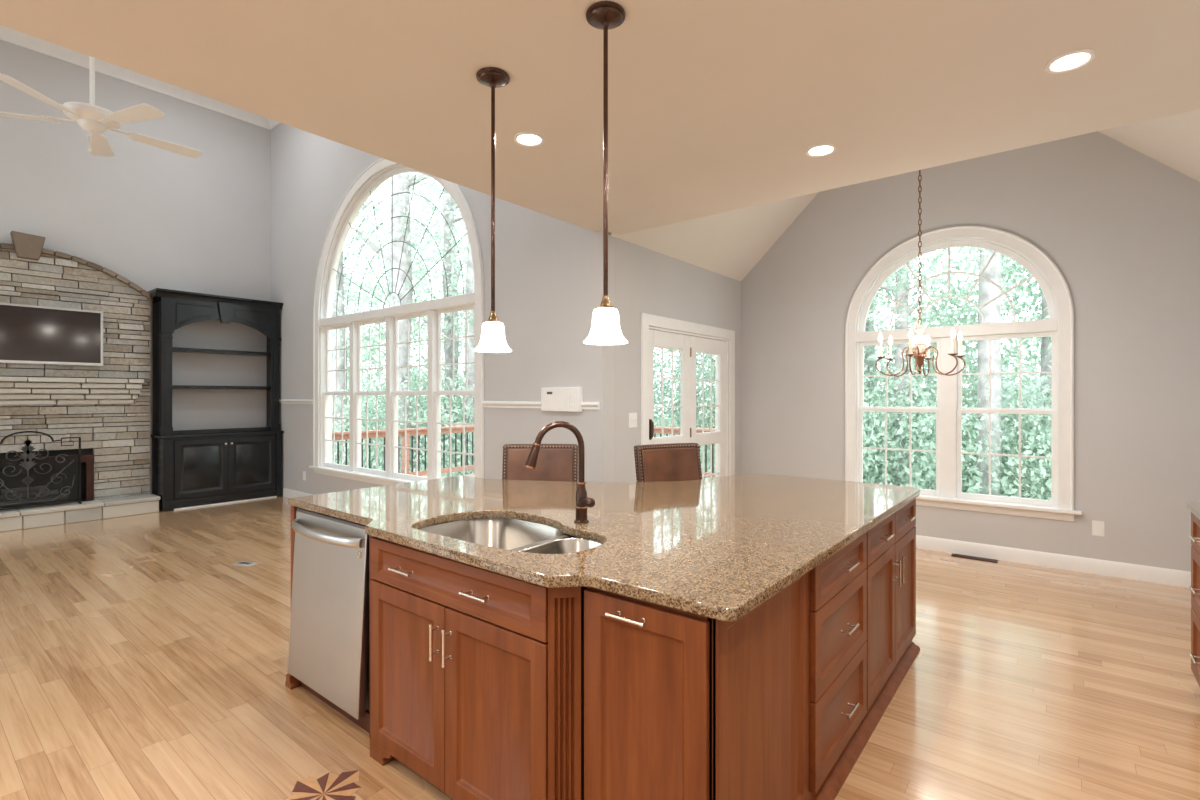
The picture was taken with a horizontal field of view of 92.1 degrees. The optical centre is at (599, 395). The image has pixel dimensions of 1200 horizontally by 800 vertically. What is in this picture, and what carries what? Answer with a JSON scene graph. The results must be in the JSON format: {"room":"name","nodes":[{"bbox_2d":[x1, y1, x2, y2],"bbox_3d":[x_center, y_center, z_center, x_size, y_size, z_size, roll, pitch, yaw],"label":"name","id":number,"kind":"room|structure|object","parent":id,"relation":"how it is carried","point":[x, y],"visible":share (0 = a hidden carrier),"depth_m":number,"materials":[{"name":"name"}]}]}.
{"room":"kitchen","nodes":[
{"label":"kitchen","id":0,"kind":"room"},
{"bbox_2d":[0,40,270,493],"bbox_3d":[-7.013,-1.320,5.856,0.150,5.480,7.138,0,0,39],"label":"wall","id":1,"kind":"structure","parent":0,"point":[153,217],"depth_m":7.47,"materials":[{"name":"paint"}]},
{"bbox_2d":[0,25,270,129],"bbox_3d":[-6.958,-3.975,5.709,0.120,0.170,6.978,0,0,39],"label":"trim","id":2,"kind":"structure","parent":1,"relation":"attached to","point":[7,34],"depth_m":7.14,"materials":[{"name":"white wood"}]},
{"bbox_2d":[267,118,614,495],"bbox_3d":[-2.386,-1.320,6.535,6.211,5.480,0.280,0,0,39],"label":"wall","id":3,"kind":"structure","parent":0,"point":[549,270],"depth_m":5.30,"materials":[{"name":"paint"}]},
{"bbox_2d":[283,488,312,497],"bbox_3d":[-2.224,1.361,6.369,5.751,0.118,0.018,0,0,39],"label":"baseboard","id":4,"kind":"structure","parent":3,"relation":"attached to","point":[288,493],"depth_m":7.98,"materials":[{"name":"white wood"}]},
{"bbox_2d":[309,158,483,484],"bbox_3d":[-2.386,-0.843,6.568,3.490,3.705,0.220,0,0,39],"label":"window","id":5,"kind":"structure","parent":3,"relation":"attached to","point":[324,323],"depth_m":6.58,"materials":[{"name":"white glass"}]},
{"bbox_2d":[541,387,582,411],"bbox_3d":[-0.323,0.030,4.820,0.435,0.200,0.049,0,0,39],"label":"intercom panel","id":6,"kind":"object","parent":3,"relation":"attached to","point":[565,399],"visible":1,"depth_m":4.78,"materials":[{"name":"white plastic"}]},
{"bbox_2d":[543,399,561,408],"bbox_3d":[-0.397,0.070,4.852,0.220,0.080,0.003,0,0,39],"label":"security keypad","id":7,"kind":"object","parent":6,"relation":"attached to","point":[547,403],"depth_m":4.85,"materials":[{"name":"white plastic"}]},
{"bbox_2d":[0,0,1199,234],"bbox_3d":[-0.600,-1.370,0.658,4.100,0.120,7.274,0,0,39],"label":"ceiling","id":8,"kind":"structure","parent":0,"point":[715,106],"depth_m":2.38,"materials":[{"name":"paint"}]},
{"bbox_2d":[474,67,511,351],"bbox_3d":[-0.438,-0.747,2.369,0.154,1.126,0.154,0,0,39],"label":"pendant light","id":9,"kind":"object","parent":8,"relation":"hanging from","point":[492,339],"visible":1,"depth_m":2.36,"materials":[{"name":"white glass"}]},
{"bbox_2d":[514,132,543,146],"bbox_3d":[-0.361,-1.306,2.950,0.156,0.008,0.156,0,0,39],"label":"recessed light","id":10,"kind":"object","parent":8,"relation":"in","point":[528,139],"visible":1,"depth_m":2.95,"materials":[{"name":"white glass"}]},
{"bbox_2d":[583,1,627,344],"bbox_3d":[0.019,-0.746,1.984,0.154,1.128,0.154,0,0,39],"label":"pendant light","id":11,"kind":"object","parent":8,"relation":"hanging from","point":[604,15],"visible":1,"depth_m":1.98,"materials":[{"name":"white glass"}]},
{"bbox_2d":[805,144,836,156],"bbox_3d":[1.177,-1.306,3.082,0.156,0.008,0.156,0,0,39],"label":"recessed light","id":12,"kind":"object","parent":8,"relation":"in","point":[821,150],"visible":1,"depth_m":3.08,"materials":[{"name":"white glass"}]},
{"bbox_2d":[1045,49,1095,73],"bbox_3d":[1.838,-1.306,2.263,0.156,0.008,0.156,0,0,39],"label":"recessed light","id":13,"kind":"object","parent":8,"relation":"in","point":[1073,60],"visible":1,"depth_m":2.26,"materials":[{"name":"white glass"}]},
{"bbox_2d":[0,475,1199,799],"bbox_3d":[-2.270,1.480,3.552,10.430,0.120,9.790,0,0,39],"label":"floor","id":14,"kind":"structure","parent":0,"point":[138,662],"depth_m":2.84,"materials":[{"name":"brown wood"}]},
{"bbox_2d":[0,231,152,509],"bbox_3d":[-6.298,-0.182,6.374,0.313,3.205,2.257,0,0,39],"label":"fireplace","id":15,"kind":"object","parent":14,"relation":"on","point":[107,406],"visible":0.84,"depth_m":6.76,"materials":[{"name":"stone"}]},
{"bbox_2d":[0,303,102,365],"bbox_3d":[-6.277,-0.675,6.372,0.091,0.640,1.225,0,0,39],"label":"television","id":16,"kind":"object","parent":15,"relation":"attached to","point":[29,334],"visible":1,"depth_m":6.47,"materials":[{"name":"grey plastic"}]},
{"bbox_2d":[0,494,159,531],"bbox_3d":[-6.194,1.324,6.282,0.292,0.192,2.262,0,0,39],"label":"hearth","id":17,"kind":"object","parent":14,"relation":"on","point":[58,514],"visible":0.99,"depth_m":6.49,"materials":[{"name":"beige stone"}]},
{"bbox_2d":[0,431,81,509],"bbox_3d":[-6.212,0.801,6.278,0.150,0.845,0.878,0,0,39],"label":"fire screen","id":18,"kind":"object","parent":17,"relation":"on","point":[28,481],"visible":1,"depth_m":6.34,"materials":[{"name":"black metal"}]},
{"bbox_2d":[148,288,283,511],"bbox_3d":[-5.099,0.052,7.744,0.463,2.735,1.470,0,0,39],"label":"bookcase","id":19,"kind":"object","parent":14,"relation":"on","point":[203,467],"visible":0.98,"depth_m":7.52,"materials":[{"name":"black wood"}]},
{"bbox_2d":[232,561,257,566],"bbox_3d":[-2.999,1.416,4.888,0.180,0.008,0.100,0,0,19],"label":"floor outlet","id":20,"kind":"object","parent":14,"relation":"on","point":[242,563],"visible":1,"depth_m":4.88,"materials":[{"name":"silver metal"}]},
{"bbox_2d":[285,506,299,688],"bbox_3d":[-1.322,0.980,3.055,0.066,0.880,0.620,0,0,39],"label":"panel","id":21,"kind":"object","parent":14,"relation":"on","point":[291,682],"visible":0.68,"depth_m":2.82,"materials":[{"name":"brown wood"}]},
{"bbox_2d":[287,770,360,799],"bbox_3d":[-0.985,1.419,2.062,0.246,0.001,0.246,0,0,-6],"label":"medallion","id":22,"kind":"object","parent":14,"relation":"on","point":[331,786],"visible":1,"depth_m":2.10,"materials":[{"name":"brown wood"}]},
{"bbox_2d":[288,508,368,732],"bbox_3d":[-1.074,0.983,2.809,0.655,0.874,0.647,0,0,39],"label":"dishwasher","id":23,"kind":"object","parent":14,"relation":"on","point":[329,638],"visible":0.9,"depth_m":2.55,"materials":[{"name":"grey metal"}]},
{"bbox_2d":[369,535,585,799],"bbox_3d":[-0.392,0.980,2.236,1.087,0.880,0.656,0,0,39],"label":"base cabinet","id":24,"kind":"object","parent":14,"relation":"on","point":[459,650],"depth_m":1.93,"materials":[{"name":"brown wood"}]},
{"bbox_2d":[548,587,580,799],"bbox_3d":[-0.106,0.980,1.699,0.104,0.880,0.054,0,0,-8],"label":"fluted pilaster","id":25,"kind":"object","parent":24,"relation":"attached to","point":[564,603],"visible":0.89,"depth_m":1.68,"materials":[{"name":"brown wood"}]},
{"bbox_2d":[502,444,577,481],"bbox_3d":[-0.370,0.862,3.404,0.477,1.120,0.525,0,0,0],"label":"bar stool","id":26,"kind":"object","parent":14,"relation":"on","point":[555,462],"visible":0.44,"depth_m":3.58,"materials":[{"name":"leather"}]},
{"bbox_2d":[634,443,701,481],"bbox_3d":[0.516,0.862,3.431,0.477,1.120,0.525,0,0,-28],"label":"bar stool","id":27,"kind":"object","parent":14,"relation":"on","point":[671,461],"visible":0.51,"depth_m":3.59,"materials":[{"name":"leather"}]},
{"bbox_2d":[584,572,808,799],"bbox_3d":[0.312,0.980,1.788,0.434,0.880,0.702,0,0,39],"label":"base cabinet","id":28,"kind":"object","parent":14,"relation":"on","point":[646,664],"depth_m":1.58,"materials":[{"name":"brown wood"}]},
{"bbox_2d":[809,532,866,799],"bbox_3d":[0.711,0.980,2.344,0.606,0.880,0.652,0,0,39],"label":"base cabinet","id":29,"kind":"object","parent":14,"relation":"on","point":[838,584],"visible":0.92,"depth_m":2.12,"materials":[{"name":"brown wood"}]},
{"bbox_2d":[815,642,919,799],"bbox_3d":[1.244,1.400,2.585,0.036,0.040,1.692,0,0,39],"label":"baseboard","id":30,"kind":"structure","parent":14,"relation":"on","point":[835,781],"depth_m":2.41,"materials":[{"name":"brown wood"}]},
{"bbox_2d":[862,498,916,722],"bbox_3d":[1.236,0.980,2.997,0.606,0.880,1.020,0,0,39],"label":"base cabinet","id":31,"kind":"object","parent":14,"relation":"on","point":[891,544],"visible":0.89,"depth_m":2.78,"materials":[{"name":"brown wood"}]},
{"bbox_2d":[287,474,919,621],"bbox_3d":[0.090,0.523,2.993,2.388,0.034,2.434,0,0,39],"label":"countertop","id":32,"kind":"structure","parent":31,"relation":"on","point":[719,548],"depth_m":2.31,"materials":[{"name":"brown stone"}]},
{"bbox_2d":[419,518,600,553],"bbox_3d":[-0.332,0.643,2.208,0.859,0.202,0.499,0,0,39],"label":"sink","id":33,"kind":"object","parent":32,"relation":"in","point":[502,533],"visible":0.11,"depth_m":2.51,"materials":[{"name":"metal"}]},
{"bbox_2d":[524,421,594,523],"bbox_3d":[-0.160,0.302,2.281,0.275,0.407,0.126,0,0,-7],"label":"faucet","id":34,"kind":"object","parent":32,"relation":"on","point":[583,502],"visible":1,"depth_m":2.30,"materials":[{"name":"brown metal"}]},
{"bbox_2d":[951,553,997,562],"bbox_3d":[3.274,1.415,5.060,0.340,0.009,0.090,0,0,39],"label":"floor vent","id":35,"kind":"object","parent":14,"relation":"in","point":[953,554],"visible":1,"depth_m":5.05,"materials":[{"name":"brown metal"}]},
{"bbox_2d":[1189,512,1199,686],"bbox_3d":[2.850,0.980,2.347,0.636,0.880,0.630,0,0,39],"label":"base cabinet","id":36,"kind":"object","parent":14,"relation":"on","point":[1195,522],"visible":0.97,"depth_m":2.69,"materials":[{"name":"brown wood"}]},
{"bbox_2d":[1187,501,1199,518],"bbox_3d":[2.428,0.523,1.804,0.613,0.034,2.055,0,0,39],"label":"countertop","id":37,"kind":"structure","parent":36,"relation":"on","point":[1194,507],"depth_m":2.66,"materials":[{"name":"grey stone"}]},
{"bbox_2d":[615,237,740,481],"bbox_3d":[0.825,0.065,5.700,0.160,2.710,2.441,0,0,39],"label":"wall","id":38,"kind":"structure","parent":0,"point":[647,281],"depth_m":5.06,"materials":[{"name":"paint"}]},
{"bbox_2d":[629,413,636,427],"bbox_3d":[0.283,0.205,4.886,0.016,0.125,0.115,0,0,39],"label":"light switch","id":39,"kind":"object","parent":38,"relation":"attached to","point":[632,416],"visible":1,"depth_m":4.88,"materials":[{"name":"white plastic"}]},
{"bbox_2d":[641,313,734,478],"bbox_3d":[0.855,0.352,5.716,0.177,2.135,1.780,0,0,39],"label":"door","id":40,"kind":"structure","parent":38,"relation":"attached to","point":[688,344],"depth_m":5.71,"materials":[{"name":"white wood"}]},
{"bbox_2d":[610,109,1199,280],"bbox_3d":[2.394,-2.244,4.397,4.119,2.096,2.506,0,0,39],"label":"ceiling","id":41,"kind":"structure","parent":0,"point":[730,244],"depth_m":5.34,"materials":[{"name":"paint"}]},
{"bbox_2d":[875,170,965,376],"bbox_3d":[2.433,-1.662,4.402,0.573,3.019,0.652,0,0,39],"label":"chandelier","id":42,"kind":"object","parent":41,"relation":"hanging from","point":[919,341],"visible":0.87,"depth_m":4.39,"materials":[{"name":"orange metal"}]},
{"bbox_2d":[741,131,1199,571],"bbox_3d":[3.163,-0.886,5.361,4.229,4.612,0.160,0,0,39],"label":"wall","id":43,"kind":"structure","parent":0,"point":[1120,225],"depth_m":4.71,"materials":[{"name":"paint"}]},
{"bbox_2d":[845,226,1081,521],"bbox_3d":[3.189,-0.254,5.295,1.875,2.548,0.220,0,0,39],"label":"window","id":44,"kind":"structure","parent":43,"relation":"in","point":[948,493],"depth_m":5.17,"materials":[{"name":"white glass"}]},
{"bbox_2d":[916,535,1190,587],"bbox_3d":[3.111,1.361,5.288,3.919,0.118,0.018,0,0,39],"label":"baseboard","id":45,"kind":"structure","parent":43,"relation":"attached to","point":[1158,575],"depth_m":4.74,"materials":[{"name":"white wood"}]},
{"bbox_2d":[1092,520,1104,536],"bbox_3d":[3.967,1.055,4.606,0.075,0.120,0.009,0,0,39],"label":"wall outlet","id":46,"kind":"object","parent":43,"relation":"attached to","point":[1098,527],"visible":1,"depth_m":4.61,"materials":[{"name":"white plastic"}]},
{"bbox_3d":[-4.597,-4.120,3.850,6.330,0.120,7.238,0,0,39],"label":"ceiling","id":47,"kind":"structure","parent":0,"visible":0},
{"bbox_2d":[0,56,200,157],"bbox_3d":[-3.877,-2.958,4.492,1.384,2.204,1.338,0,0,39],"label":"ceiling fan","id":48,"kind":"object","parent":47,"relation":"hanging from","point":[90,117],"visible":1,"depth_m":4.37,"materials":[{"name":"white ceramic"}]},
{"label":"outside","id":49,"kind":"structure","parent":0,"visible":0},
{"bbox_3d":[-0.607,1.472,8.443,5.712,0.035,4.802,0,0,39],"label":"floor","id":50,"kind":"structure","parent":49,"visible":0},
{"bbox_2d":[332,425,474,475],"bbox_3d":[-2.668,1.011,10.087,0.140,0.948,4.622,0,0,39],"label":"deck railing","id":51,"kind":"object","parent":50,"relation":"on","point":[411,432],"visible":0.3,"depth_m":9.54,"materials":[{"name":"red wood"}]},
{"bbox_2d":[654,426,714,477],"bbox_3d":[0.885,1.011,10.196,5.200,0.948,0.140,0,0,39],"label":"deck railing","id":52,"kind":"object","parent":50,"relation":"on","point":[657,430],"visible":0.04,"depth_m":9.55,"materials":[{"name":"red wood"}]},
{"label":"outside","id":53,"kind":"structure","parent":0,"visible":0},
{"bbox_2d":[420,419,1031,489],"bbox_3d":[19.283,3.770,31.959,130.000,1.700,66.022,0,0,39],"label":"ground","id":54,"kind":"structure","parent":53,"point":[677,419],"depth_m":32.09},
{"bbox_2d":[332,210,388,444],"bbox_3d":[-11.239,-1.643,21.703,6.991,12.361,7.433,0,0,-13],"label":"tree","id":55,"kind":"object","parent":54,"relation":"on","point":[359,257],"visible":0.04,"depth_m":22.00,"materials":[{"name":"green plant"}]},
{"bbox_2d":[332,251,424,418],"bbox_3d":[-8.411,-0.660,17.033,6.290,10.459,5.915,0,0,2],"label":"tree","id":56,"kind":"object","parent":54,"relation":"on","point":[356,251],"visible":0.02,"depth_m":16.91,"materials":[{"name":"green plant"}]},
{"bbox_2d":[353,172,428,472],"bbox_3d":[-4.816,-2.475,14.102,3.302,14.017,1.441,0,0,-10],"label":"bare tree","id":57,"kind":"object","parent":54,"relation":"on","point":[399,206],"visible":0.2,"depth_m":13.59,"materials":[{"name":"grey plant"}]},
{"bbox_2d":[332,395,461,476],"bbox_3d":[-5.455,2.542,12.438,4.580,5.147,4.772,0,0,31],"label":"shrub","id":58,"kind":"object","parent":54,"relation":"on","point":[344,426],"visible":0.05,"depth_m":12.47,"materials":[{"name":"green plant"}]},
{"bbox_2d":[332,384,465,475],"bbox_3d":[-5.286,2.344,14.970,5.113,5.515,4.907,0,0,23],"label":"shrub","id":59,"kind":"object","parent":54,"relation":"on","point":[422,410],"visible":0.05,"depth_m":13.30,"materials":[{"name":"green plant"}]},
{"bbox_2d":[332,208,467,445],"bbox_3d":[-7.561,-1.487,21.960,6.099,11.884,6.947,0,0,-19],"label":"tree","id":60,"kind":"object","parent":54,"relation":"on","point":[429,245],"visible":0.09,"depth_m":21.54,"materials":[{"name":"green plant"}]},
{"bbox_2d":[332,172,471,467],"bbox_3d":[-5.968,-1.067,13.902,5.221,11.331,4.874,0,0,39],"label":"tree","id":61,"kind":"object","parent":54,"relation":"on","point":[341,305],"visible":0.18,"depth_m":13.77,"materials":[{"name":"green plant"}]},
{"bbox_2d":[344,211,464,404],"bbox_3d":[-10.045,-2.307,27.075,6.823,13.394,7.899,0,0,-34],"label":"tree","id":62,"kind":"object","parent":54,"relation":"on","point":[389,248],"visible":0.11,"depth_m":26.25,"materials":[{"name":"green plant"}]},
{"bbox_2d":[347,350,463,470],"bbox_3d":[-6.341,1.876,17.162,6.136,6.618,5.888,0,0,-6],"label":"shrub","id":63,"kind":"object","parent":54,"relation":"on","point":[412,372],"visible":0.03,"depth_m":15.89,"materials":[{"name":"green plant"}]},
{"bbox_2d":[341,409,474,476],"bbox_3d":[-3.809,2.626,13.966,4.253,4.780,4.432,0,0,16],"label":"shrub","id":64,"kind":"object","parent":54,"relation":"on","point":[453,435],"visible":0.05,"depth_m":13.04,"materials":[{"name":"green plant"}]},
{"bbox_2d":[343,174,474,476],"bbox_3d":[-4.025,-1.407,15.347,4.879,11.884,5.558,0,0,34],"label":"tree","id":65,"kind":"object","parent":54,"relation":"on","point":[446,237],"visible":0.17,"depth_m":14.61,"materials":[{"name":"green plant"}]},
{"bbox_2d":[363,172,466,463],"bbox_3d":[-4.548,-2.380,18.895,6.320,13.716,5.900,0,0,-14],"label":"tree","id":66,"kind":"object","parent":54,"relation":"on","point":[457,344],"visible":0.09,"depth_m":18.43,"materials":[{"name":"green plant"}]},
{"bbox_2d":[412,233,465,396],"bbox_3d":[-3.539,-2.321,24.633,7.781,13.310,6.831,0,0,19],"label":"tree","id":67,"kind":"object","parent":54,"relation":"on","point":[439,233],"visible":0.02,"depth_m":23.89,"materials":[{"name":"green plant"}]},
{"bbox_2d":[426,378,473,472],"bbox_3d":[-3.020,2.130,16.119,5.454,5.883,5.234,0,0,9],"label":"shrub","id":68,"kind":"object","parent":54,"relation":"on","point":[459,402],"visible":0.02,"depth_m":15.14,"materials":[{"name":"green plant"}]},
{"bbox_2d":[449,395,474,464],"bbox_3d":[-1.254,2.274,15.189,4.907,5.515,5.113,0,0,1],"label":"shrub","id":69,"kind":"object","parent":54,"relation":"on","point":[459,420],"visible":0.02,"depth_m":13.76,"materials":[{"name":"green plant"}]},
{"bbox_2d":[464,238,474,474],"bbox_3d":[-3.190,-2.478,14.795,2.435,14.014,1.636,0,0,-8],"label":"bare tree","id":70,"kind":"object","parent":54,"relation":"on","point":[469,269],"visible":0.05,"depth_m":14.29,"materials":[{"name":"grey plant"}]},
{"bbox_2d":[654,348,712,420],"bbox_3d":[2.966,-3.740,22.692,7.719,16.045,7.260,0,0,-28],"label":"tree","id":71,"kind":"object","parent":54,"relation":"on","point":[659,351],"visible":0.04,"depth_m":22.29,"materials":[{"name":"green plant"}]},
{"bbox_2d":[654,399,714,478],"bbox_3d":[1.963,2.413,12.587,4.580,5.147,4.772,0,0,-14],"label":"shrub","id":72,"kind":"object","parent":54,"relation":"on","point":[666,416],"visible":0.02,"depth_m":12.69,"materials":[{"name":"green plant"}]},
{"bbox_2d":[654,390,714,469],"bbox_3d":[0.705,2.408,14.014,4.772,5.147,4.580,0,0,-21],"label":"shrub","id":73,"kind":"object","parent":54,"relation":"on","point":[661,390],"visible":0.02,"depth_m":13.81,"materials":[{"name":"green plant"}]},
{"bbox_2d":[654,350,714,471],"bbox_3d":[2.338,-1.199,15.118,5.432,11.291,5.109,0,0,24],"label":"tree","id":74,"kind":"object","parent":54,"relation":"on","point":[668,395],"visible":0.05,"depth_m":15.02,"materials":[{"name":"green plant"}]},
{"bbox_2d":[657,353,714,470],"bbox_3d":[4.313,-2.791,18.203,6.669,14.261,5.855,0,0,-34],"label":"tree","id":75,"kind":"object","parent":54,"relation":"on","point":[713,359],"visible":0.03,"depth_m":17.51,"materials":[{"name":"green plant"}]},
{"bbox_2d":[668,352,916,477],"bbox_3d":[4.845,-2.170,15.001,6.046,13.120,5.644,0,0,9],"label":"tree","id":76,"kind":"object","parent":54,"relation":"on","point":[706,364],"visible":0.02,"depth_m":13.96,"materials":[{"name":"green plant"}]},
{"bbox_2d":[696,352,979,493],"bbox_3d":[4.801,2.117,10.890,5.234,5.883,5.454,0,0,-28],"label":"shrub","id":77,"kind":"object","parent":54,"relation":"on","point":[873,436],"visible":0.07,"depth_m":9.45,"materials":[{"name":"green plant"}]},
{"bbox_2d":[863,249,1012,485],"bbox_3d":[5.636,-2.115,13.120,5.915,13.074,6.290,0,0,9],"label":"tree","id":78,"kind":"object","parent":54,"relation":"on","point":[867,365],"visible":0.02,"depth_m":12.69,"materials":[{"name":"green plant"}]},
{"bbox_2d":[869,248,1022,450],"bbox_3d":[8.800,-4.074,18.345,7.694,16.698,7.182,0,0,31],"label":"tree","id":79,"kind":"object","parent":54,"relation":"on","point":[944,250],"visible":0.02,"depth_m":17.74,"materials":[{"name":"green plant"}]},
{"bbox_2d":[863,341,1042,498],"bbox_3d":[7.013,1.765,11.896,5.888,6.618,6.136,0,0,39],"label":"shrub","id":80,"kind":"object","parent":54,"relation":"on","point":[877,372],"visible":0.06,"depth_m":11.04,"materials":[{"name":"green plant"}]},
{"bbox_2d":[863,338,1050,499],"bbox_3d":[6.834,2.089,10.406,5.454,5.883,5.234,0,0,-36],"label":"shrub","id":81,"kind":"object","parent":54,"relation":"on","point":[1005,425],"visible":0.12,"depth_m":9.15,"materials":[{"name":"green plant"}]},
{"bbox_2d":[863,247,1050,499],"bbox_3d":[5.616,-1.167,10.424,4.635,11.290,5.280,0,0,4],"label":"tree","id":82,"kind":"object","parent":54,"relation":"on","point":[902,280],"visible":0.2,"depth_m":9.91,"materials":[{"name":"green plant"}]},
{"bbox_2d":[883,249,1040,473],"bbox_3d":[9.847,-3.413,13.968,6.669,15.506,7.145,0,0,-6],"label":"tree","id":83,"kind":"object","parent":54,"relation":"on","point":[1025,342],"visible":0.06,"depth_m":13.60,"materials":[{"name":"green plant"}]},
{"bbox_2d":[912,247,1040,463],"bbox_3d":[14.198,-4.695,16.536,8.577,17.828,8.066,0,0,-6],"label":"tree","id":84,"kind":"object","parent":54,"relation":"on","point":[1016,341],"visible":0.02,"depth_m":18.50,"materials":[{"name":"green plant"}]},
{"bbox_2d":[909,248,1050,498],"bbox_3d":[8.279,-1.533,10.320,5.496,11.927,5.130,0,0,-44],"label":"tree","id":85,"kind":"object","parent":54,"relation":"on","point":[1045,360],"visible":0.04,"depth_m":10.55,"materials":[{"name":"green plant"}]},
{"bbox_2d":[976,249,1000,495],"bbox_3d":[6.566,-2.567,9.513,2.833,14.180,1.432,0,0,39],"label":"trunk","id":86,"kind":"object","parent":54,"relation":"on","point":[988,291],"visible":0.14,"depth_m":9.11,"materials":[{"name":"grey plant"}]},
{"bbox_2d":[969,251,1041,489],"bbox_3d":[12.174,-3.392,12.165,6.991,15.451,7.433,0,0,-43],"label":"tree","id":87,"kind":"object","parent":54,"relation":"on","point":[1028,275],"visible":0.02,"depth_m":12.96,"materials":[{"name":"green plant"}]},
{"bbox_2d":[1001,375,1050,498],"bbox_3d":[7.631,2.266,8.004,4.907,5.515,5.113,0,0,-43],"label":"shrub","id":88,"kind":"object","parent":54,"relation":"on","point":[1031,444],"visible":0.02,"depth_m":9.01,"materials":[{"name":"green plant"}]},
{"bbox_2d":[1036,395,1050,472],"bbox_3d":[9.490,-1.183,8.205,5.280,11.290,4.635,0,0,41],"label":"tree","id":89,"kind":"object","parent":54,"relation":"on","point":[1048,438],"visible":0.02,"depth_m":8.74,"materials":[{"name":"green plant"}]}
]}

